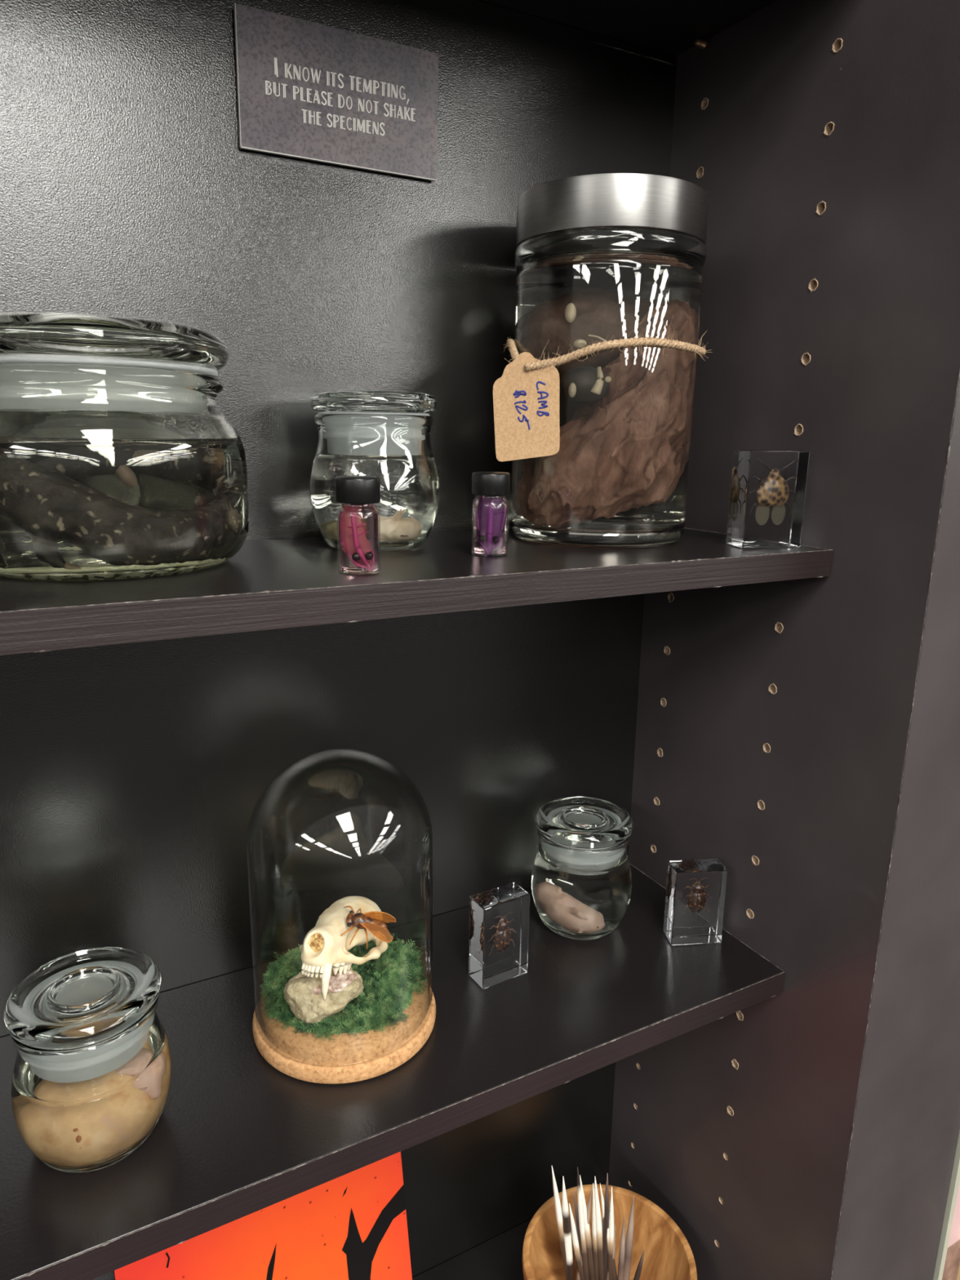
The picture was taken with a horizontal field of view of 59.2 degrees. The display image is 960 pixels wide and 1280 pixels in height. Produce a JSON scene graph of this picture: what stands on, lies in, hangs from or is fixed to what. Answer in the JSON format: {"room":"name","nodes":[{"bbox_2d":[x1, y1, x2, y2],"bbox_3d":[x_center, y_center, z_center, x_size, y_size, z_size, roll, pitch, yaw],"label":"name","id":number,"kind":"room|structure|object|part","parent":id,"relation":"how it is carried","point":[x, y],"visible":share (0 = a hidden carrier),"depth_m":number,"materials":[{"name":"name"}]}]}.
{"room":"oddities shop","nodes":[
{"label":"oddities shop","id":0,"kind":"room"},
{"bbox_3d":[1.816,2.139,-2.385,6.500,0.050,8.050,-7,16,-28],"label":"floor","id":1,"kind":"structure","parent":0,"visible":0},
{"bbox_2d":[0,0,959,1279],"bbox_3d":[-0.184,0.138,0.493,1.220,2.420,0.289,-7,16,-28],"label":"bookcase","id":2,"kind":"object","parent":1,"relation":"on","point":[785,1089],"visible":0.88,"depth_m":0.62,"materials":[{"name":"wood"}]},
{"bbox_2d":[3,946,171,1173],"bbox_3d":[-0.235,0.254,0.513,0.089,0.103,0.089,1,14,0],"label":"apothecary jar","id":3,"kind":"object","parent":2,"relation":"on","point":[91,1075],"visible":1,"depth_m":0.48,"materials":[{"name":"clear glass"}]},
{"bbox_3d":[-0.235,0.224,0.506,0.085,0.042,0.085,-6,15,-27],"label":"lid","id":4,"kind":"part","parent":3,"relation":"part of","materials":[{"name":"clear glass"}]},
{"bbox_2d":[0,311,248,581],"bbox_3d":[-0.217,-0.109,0.483,0.161,0.132,0.161,11,17,35],"label":"jar","id":5,"kind":"object","parent":2,"relation":"on","point":[120,459],"visible":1,"depth_m":0.42,"materials":[{"name":"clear glass"}]},
{"bbox_3d":[-0.216,-0.153,0.473,0.148,0.041,0.148,-5,15,-23],"label":"lid","id":6,"kind":"part","parent":5,"relation":"part of","materials":[{"name":"clear glass"}]},
{"bbox_2d":[114,1151,412,1279],"bbox_3d":[-0.181,0.500,0.727,0.245,0.324,0.071,-7,16,-28],"label":"poster","id":7,"kind":"object","parent":2,"relation":"on","point":[353,1225],"visible":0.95,"depth_m":0.74,"materials":[{"name":"orange paper"}]},
{"bbox_2d":[233,3,438,181],"bbox_3d":[-0.093,-0.367,0.574,0.141,0.081,0.005,-7,16,-28],"label":"sign","id":8,"kind":"object","parent":2,"relation":"attached to","point":[307,90],"visible":1,"depth_m":0.57,"materials":[{"name":"grey plastic"}]},
{"bbox_2d":[246,748,435,1084],"bbox_3d":[-0.098,0.180,0.602,0.133,0.209,0.133,11,17,36],"label":"glass dome","id":9,"kind":"object","parent":2,"relation":"on","point":[348,1059],"visible":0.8,"depth_m":0.58,"materials":[{"name":"clear glass"}]},
{"bbox_2d":[259,932,427,1041],"bbox_3d":[-0.099,0.249,0.621,0.119,0.039,0.117,6,14,19],"label":"moss","id":10,"kind":"object","parent":9,"relation":"in","point":[388,983],"visible":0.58,"depth_m":0.61,"materials":[{"name":"green plant"}]},
{"bbox_2d":[283,966,364,1024],"bbox_3d":[-0.109,0.248,0.590,0.056,0.038,0.039,-2,14,-10],"label":"rock","id":11,"kind":"object","parent":10,"relation":"on","point":[304,995],"visible":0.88,"depth_m":0.57,"materials":[{"name":"beige stone"}]},
{"bbox_2d":[299,896,387,999],"bbox_3d":[-0.101,0.212,0.612,0.062,0.043,0.086,13,18,40],"label":"skull","id":12,"kind":"object","parent":11,"relation":"on","point":[323,948],"visible":0.94,"depth_m":0.59,"materials":[{"name":"beige ceramic"}]},
{"bbox_2d":[340,906,395,949],"bbox_3d":[-0.080,0.202,0.598,0.041,0.025,0.026,1,14,-1],"label":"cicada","id":13,"kind":"object","parent":12,"relation":"on","point":[365,921],"visible":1,"depth_m":0.59,"materials":[{"name":"orange"}]},
{"bbox_3d":[-0.094,0.203,0.588,0.010,0.008,0.010,14,41,-5],"label":"leg","id":14,"kind":"part","parent":13,"relation":"part of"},
{"bbox_3d":[-0.087,0.206,0.590,0.004,0.011,0.010,14,41,-5],"label":"leg","id":15,"kind":"part","parent":13,"relation":"part of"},
{"bbox_3d":[-0.080,0.208,0.591,0.006,0.012,0.010,14,41,-5],"label":"leg","id":16,"kind":"part","parent":13,"relation":"part of","materials":[{"name":"brown"}]},
{"bbox_2d":[334,475,380,575],"bbox_3d":[-0.068,-0.064,0.472,0.025,0.054,0.025,-1,14,-8],"label":"vial","id":17,"kind":"object","parent":2,"relation":"on","point":[358,530],"visible":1,"depth_m":0.46,"materials":[{"name":"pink glass"}]},
{"bbox_2d":[310,390,439,551],"bbox_3d":[-0.072,-0.116,0.582,0.089,0.103,0.089,13,19,42],"label":"apothecary jar","id":18,"kind":"object","parent":2,"relation":"on","point":[385,435],"visible":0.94,"depth_m":0.55,"materials":[{"name":"clear glass"}]},
{"bbox_3d":[-0.072,-0.146,0.574,0.085,0.042,0.085,-1,14,-7],"label":"lid","id":19,"kind":"part","parent":18,"relation":"part of","materials":[{"name":"clear glass"}]},
{"bbox_3d":[-0.261,0.311,0.536,1.048,0.019,0.204,-7,16,-28],"label":"shelf","id":20,"kind":"part","parent":2,"relation":"part of","materials":[{"name":"wood"}]},
{"bbox_3d":[-0.256,-0.025,0.454,1.048,0.019,0.204,-7,16,-28],"label":"shelf","id":21,"kind":"part","parent":2,"relation":"part of","materials":[{"name":"wood"}]},
{"bbox_2d":[471,471,510,557],"bbox_3d":[0.007,-0.082,0.549,0.025,0.054,0.025,1,14,1],"label":"vial","id":22,"kind":"object","parent":2,"relation":"on","point":[490,514],"visible":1,"depth_m":0.54,"materials":[{"name":"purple glass"}]},
{"bbox_2d":[468,882,529,989],"bbox_3d":[0.015,0.235,0.674,0.043,0.071,0.022,-8,16,-31],"label":"block","id":23,"kind":"object","parent":2,"relation":"on","point":[499,931],"visible":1,"depth_m":0.66,"materials":[{"name":"clear plastic"}]},
{"bbox_3d":[-0.266,0.698,0.630,1.048,0.019,0.204,-7,16,-28],"label":"shelf","id":24,"kind":"part","parent":2,"relation":"part of","materials":[{"name":"wood"}]},
{"bbox_2d":[531,796,633,940],"bbox_3d":[0.090,0.202,0.748,0.089,0.103,0.089,0,14,-2],"label":"apothecary jar","id":25,"kind":"object","parent":2,"relation":"on","point":[581,876],"visible":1,"depth_m":0.72,"materials":[{"name":"clear glass"}]},
{"bbox_3d":[0.090,0.172,0.741,0.085,0.042,0.085,3,14,8],"label":"lid","id":26,"kind":"part","parent":25,"relation":"part of","materials":[{"name":"clear glass"}]},
{"bbox_2d":[510,173,708,548],"bbox_3d":[0.092,-0.195,0.627,0.136,0.240,0.136,-6,15,-27],"label":"jar","id":27,"kind":"object","parent":2,"relation":"on","point":[596,255],"visible":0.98,"depth_m":0.57,"materials":[{"name":"clear glass"}]},
{"bbox_2d":[504,319,712,375],"bbox_3d":[0.092,-0.209,0.624,0.150,0.038,0.151,1,14,0],"label":"twine","id":28,"kind":"object","parent":27,"relation":"attached to","point":[700,352],"visible":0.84,"depth_m":0.56,"materials":[{"name":"fabric"}]},
{"bbox_2d":[493,351,559,462],"bbox_3d":[0.032,-0.160,0.581,0.049,0.073,0.001,6,15,19],"label":"price tag","id":29,"kind":"object","parent":28,"relation":"hanging from","point":[526,406],"visible":1,"depth_m":0.58,"materials":[{"name":"brown"}]},
{"bbox_3d":[0.088,-0.207,0.622,0.153,0.028,0.144,-7,16,-28],"label":"cord","id":30,"kind":"part","parent":28,"relation":"part of","materials":[{"name":"fabric"}]},
{"bbox_3d":[0.093,-0.296,0.603,0.134,0.031,0.134,3,14,7],"label":"lid","id":31,"kind":"part","parent":27,"relation":"part of","materials":[{"name":"metal"}]},
{"bbox_2d":[522,1184,697,1279],"bbox_3d":[0.119,0.613,0.796,0.166,0.079,0.166,-7,16,-28],"label":"wooden bowl","id":32,"kind":"object","parent":2,"relation":"on","point":[668,1253],"visible":0.66,"depth_m":0.83,"materials":[{"name":"brown wood"}]},
{"bbox_2d":[551,1165,568,1279],"bbox_3d":[0.078,0.560,0.792,0.028,0.158,0.007,3,14,9],"label":"quill","id":33,"kind":"object","parent":32,"relation":"in","point":[558,1210],"visible":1,"depth_m":0.79,"materials":[{"name":"white"}]},
{"bbox_2d":[562,1176,573,1279],"bbox_3d":[0.083,0.565,0.793,0.016,0.148,0.008,3,14,7],"label":"quill","id":34,"kind":"object","parent":32,"relation":"in","point":[566,1216],"visible":1,"depth_m":0.79,"materials":[{"name":"white"}]},
{"bbox_2d":[568,1202,584,1279],"bbox_3d":[0.093,0.580,0.794,0.024,0.120,0.007,3,14,9],"label":"quill","id":35,"kind":"object","parent":32,"relation":"in","point":[574,1233],"visible":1,"depth_m":0.79,"materials":[{"name":"white"}]},
{"bbox_2d":[573,1192,585,1279],"bbox_3d":[0.096,0.573,0.792,0.023,0.134,0.006,3,14,10],"label":"quill","id":36,"kind":"object","parent":32,"relation":"in","point":[575,1200],"visible":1,"depth_m":0.78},
{"bbox_2d":[577,1166,590,1279],"bbox_3d":[0.097,0.560,0.788,0.020,0.162,0.007,3,14,9],"label":"quill","id":37,"kind":"object","parent":32,"relation":"in","point":[579,1189],"visible":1,"depth_m":0.78,"materials":[{"name":"white"}]},
{"bbox_2d":[576,1186,591,1279],"bbox_3d":[0.096,0.569,0.790,0.011,0.143,0.006,3,14,7],"label":"quill","id":38,"kind":"object","parent":32,"relation":"in","point":[588,1206],"visible":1,"depth_m":0.78,"materials":[{"name":"white"}]},
{"bbox_2d":[579,1174,595,1279],"bbox_3d":[0.102,0.564,0.788,0.024,0.153,0.006,3,14,9],"label":"quill","id":39,"kind":"object","parent":32,"relation":"in","point":[587,1228],"visible":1,"depth_m":0.78,"materials":[{"name":"white"}]},
{"bbox_2d":[591,1182,599,1279],"bbox_3d":[0.108,0.568,0.788,0.013,0.147,0.006,3,14,7],"label":"quill","id":40,"kind":"object","parent":32,"relation":"in","point":[593,1222],"visible":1,"depth_m":0.78,"materials":[{"name":"white"}]},
{"bbox_2d":[594,1176,604,1279],"bbox_3d":[0.112,0.564,0.786,0.018,0.155,0.007,3,14,7],"label":"quill","id":41,"kind":"object","parent":32,"relation":"in","point":[597,1211],"visible":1,"depth_m":0.78,"materials":[{"name":"white"}]},
{"bbox_2d":[602,1173,608,1279],"bbox_3d":[0.116,0.561,0.784,0.007,0.161,0.006,-8,15,-28],"label":"quill","id":42,"kind":"object","parent":32,"relation":"in","point":[606,1219],"visible":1,"depth_m":0.78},
{"bbox_2d":[600,1183,617,1279],"bbox_3d":[0.121,0.568,0.785,0.027,0.148,0.006,3,14,10],"label":"quill","id":43,"kind":"object","parent":32,"relation":"in","point":[614,1268],"visible":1,"depth_m":0.78,"materials":[{"name":"white"}]},
{"bbox_2d":[607,1186,614,1279],"bbox_3d":[0.122,0.568,0.785,0.008,0.147,0.006,3,14,7],"label":"quill","id":44,"kind":"object","parent":32,"relation":"in","point":[611,1228],"visible":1,"depth_m":0.78,"materials":[{"name":"white"}]},
{"bbox_2d":[606,1226,615,1279],"bbox_3d":[0.121,0.589,0.790,0.008,0.105,0.006,3,14,7],"label":"quill","id":45,"kind":"object","parent":32,"relation":"in","point":[614,1247],"visible":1,"depth_m":0.78,"materials":[{"name":"white"}]},
{"bbox_2d":[617,1216,625,1279],"bbox_3d":[0.132,0.583,0.786,0.006,0.118,0.006,-7,15,-28],"label":"quill","id":46,"kind":"object","parent":32,"relation":"in","point":[622,1246],"visible":1,"depth_m":0.78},
{"bbox_2d":[622,1194,634,1279],"bbox_3d":[0.137,0.571,0.782,0.007,0.143,0.007,-6,16,-28],"label":"quill","id":47,"kind":"object","parent":32,"relation":"in","point":[629,1236],"visible":1,"depth_m":0.78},
{"bbox_2d":[633,1249,644,1279],"bbox_3d":[0.144,0.601,0.788,0.013,0.084,0.005,3,14,7],"label":"quill","id":48,"kind":"object","parent":32,"relation":"in","point":[637,1273],"visible":1,"depth_m":0.78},
{"bbox_3d":[-0.250,-0.413,0.359,1.048,0.019,0.204,-7,16,-28],"label":"shelf","id":49,"kind":"part","parent":2,"relation":"part of","materials":[{"name":"wood"}]},
{"bbox_2d":[663,858,728,945],"bbox_3d":[0.185,0.225,0.728,0.045,0.069,0.022,-1,14,-7],"label":"block","id":50,"kind":"object","parent":2,"relation":"on","point":[695,897],"visible":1,"depth_m":0.72,"materials":[{"name":"clear plastic"}]},
{"bbox_2d":[726,449,809,548],"bbox_3d":[0.209,-0.103,0.615,0.047,0.069,0.024,-2,14,-13],"label":"block","id":51,"kind":"object","parent":2,"relation":"on","point":[768,487],"visible":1,"depth_m":0.60,"materials":[{"name":"clear resin"}]},
{"bbox_3d":[0.232,0.091,0.712,0.024,2.420,0.282,-7,16,-28],"label":"panel","id":52,"kind":"part","parent":2,"relation":"part of","materials":[{"name":"wood"}]},
{"bbox_3d":[0.351,0.113,0.630,0.149,2.420,0.020,-7,16,-28],"label":"frame","id":53,"kind":"part","parent":2,"relation":"part of","materials":[{"name":"wood"}]},
{"bbox_2d":[933,1129,959,1279],"bbox_3d":[0.591,0.785,1.075,0.550,0.910,0.300,-7,16,-28],"label":"display stand","id":54,"kind":"object","parent":1,"relation":"on","point":[948,1260],"visible":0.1,"depth_m":0.76,"materials":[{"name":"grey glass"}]},
{"bbox_3d":[0.364,0.887,0.978,0.027,0.752,0.273,-7,16,-28],"label":"stone panel","id":55,"kind":"part","parent":54,"relation":"part of","materials":[{"name":"stone"}]},
{"bbox_3d":[0.371,0.445,0.870,0.027,0.158,0.273,-7,16,-28],"label":"rose panel","id":56,"kind":"part","parent":54,"relation":"part of","materials":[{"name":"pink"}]}
]}

